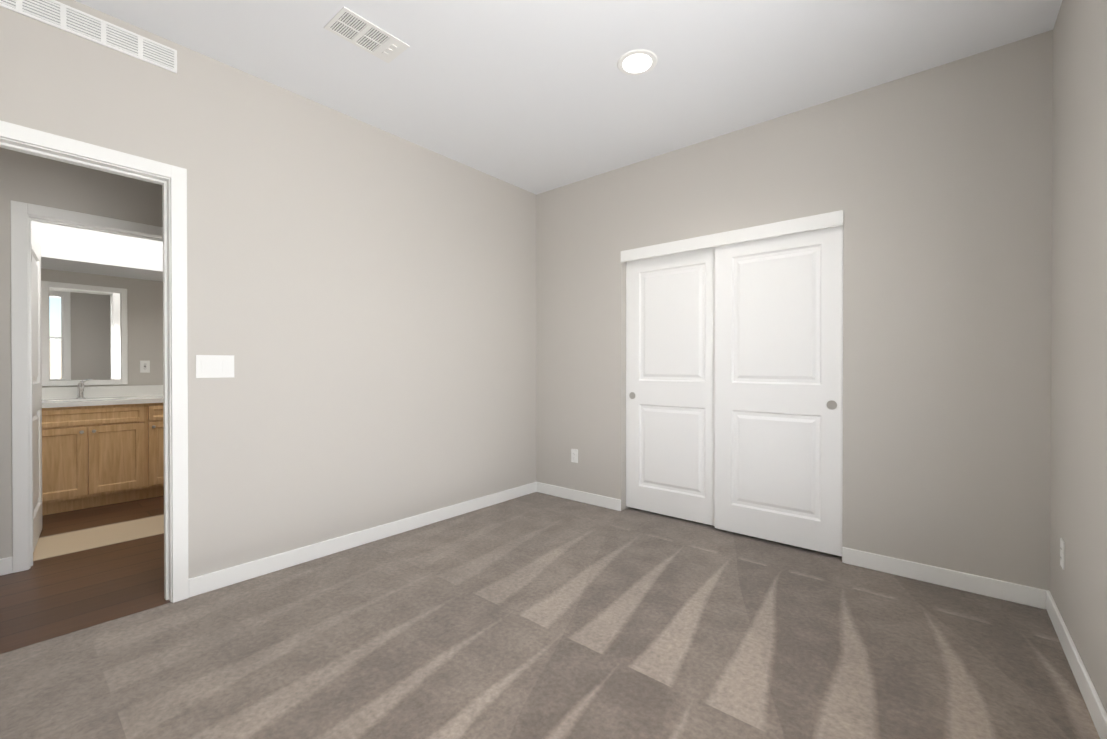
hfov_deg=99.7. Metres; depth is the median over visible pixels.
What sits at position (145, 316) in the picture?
wall
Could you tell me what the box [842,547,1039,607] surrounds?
baseboard
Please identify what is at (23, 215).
door frame
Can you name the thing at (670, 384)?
closet door
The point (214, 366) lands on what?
light switch
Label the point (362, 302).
wall
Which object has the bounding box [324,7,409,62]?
ceiling vent
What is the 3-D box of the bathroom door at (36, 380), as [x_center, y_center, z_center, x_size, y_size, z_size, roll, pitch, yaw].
[-3.349,0.131,3.007,0.047,1.985,0.772,0,0,-44]
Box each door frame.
[0,120,188,602]
[10,200,162,572]
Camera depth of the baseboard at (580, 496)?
3.98 m
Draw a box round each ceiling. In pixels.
[31,221,162,281]
[75,0,1061,194]
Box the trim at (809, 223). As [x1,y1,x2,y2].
[621,210,843,261]
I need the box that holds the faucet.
[76,379,92,398]
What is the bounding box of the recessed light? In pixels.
[617,49,657,74]
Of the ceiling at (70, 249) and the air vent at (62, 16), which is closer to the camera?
the air vent at (62, 16)
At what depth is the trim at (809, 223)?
3.11 m
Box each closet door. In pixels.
[626,247,714,525]
[715,225,842,555]
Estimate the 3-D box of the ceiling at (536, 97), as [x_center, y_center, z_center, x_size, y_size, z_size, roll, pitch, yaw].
[-1.376,-1.653,2.587,6.450,0.100,6.200,0,0,40]
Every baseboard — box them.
[0,557,12,575]
[188,482,535,596]
[536,482,620,510]
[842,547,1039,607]
[1040,589,1106,738]
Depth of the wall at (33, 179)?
2.67 m
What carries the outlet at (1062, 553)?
attached to the wall at (1078, 522)
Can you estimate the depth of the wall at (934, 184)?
2.57 m
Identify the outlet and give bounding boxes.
[140,361,149,372]
[571,449,577,462]
[1060,538,1064,569]
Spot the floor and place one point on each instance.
(92, 566)
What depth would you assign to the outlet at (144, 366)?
4.43 m
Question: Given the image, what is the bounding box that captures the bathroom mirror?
[41,281,127,385]
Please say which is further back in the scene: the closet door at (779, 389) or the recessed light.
the closet door at (779, 389)
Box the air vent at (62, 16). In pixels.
[0,0,176,73]
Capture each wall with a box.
[0,0,535,578]
[0,147,162,558]
[41,268,162,387]
[536,30,1052,590]
[1050,0,1106,712]
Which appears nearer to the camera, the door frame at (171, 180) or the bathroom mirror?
the door frame at (171, 180)
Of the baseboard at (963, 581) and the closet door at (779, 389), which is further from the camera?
the closet door at (779, 389)
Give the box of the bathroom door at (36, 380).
[31,229,41,551]
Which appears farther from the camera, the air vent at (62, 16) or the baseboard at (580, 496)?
the baseboard at (580, 496)
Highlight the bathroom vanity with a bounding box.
[42,379,163,515]
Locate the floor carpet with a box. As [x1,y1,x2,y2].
[0,492,1099,738]
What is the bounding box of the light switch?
[196,355,233,377]
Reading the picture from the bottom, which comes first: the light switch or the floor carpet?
the floor carpet
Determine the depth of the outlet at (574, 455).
4.03 m
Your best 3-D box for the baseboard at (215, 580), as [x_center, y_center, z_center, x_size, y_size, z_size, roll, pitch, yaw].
[-0.987,1.087,3.323,0.017,0.092,2.595,0,0,40]
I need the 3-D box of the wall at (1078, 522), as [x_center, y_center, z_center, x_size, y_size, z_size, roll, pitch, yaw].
[1.193,-0.223,0.732,0.120,2.740,3.990,0,0,40]
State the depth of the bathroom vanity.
3.84 m
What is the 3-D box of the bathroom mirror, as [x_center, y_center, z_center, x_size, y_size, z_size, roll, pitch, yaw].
[-4.127,-0.303,4.126,0.022,0.885,0.540,0,0,40]
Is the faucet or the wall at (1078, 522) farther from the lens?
the faucet
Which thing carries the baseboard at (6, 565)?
attached to the wall at (33, 179)
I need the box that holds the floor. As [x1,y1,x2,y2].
[0,496,169,653]
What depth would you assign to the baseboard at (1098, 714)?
1.69 m

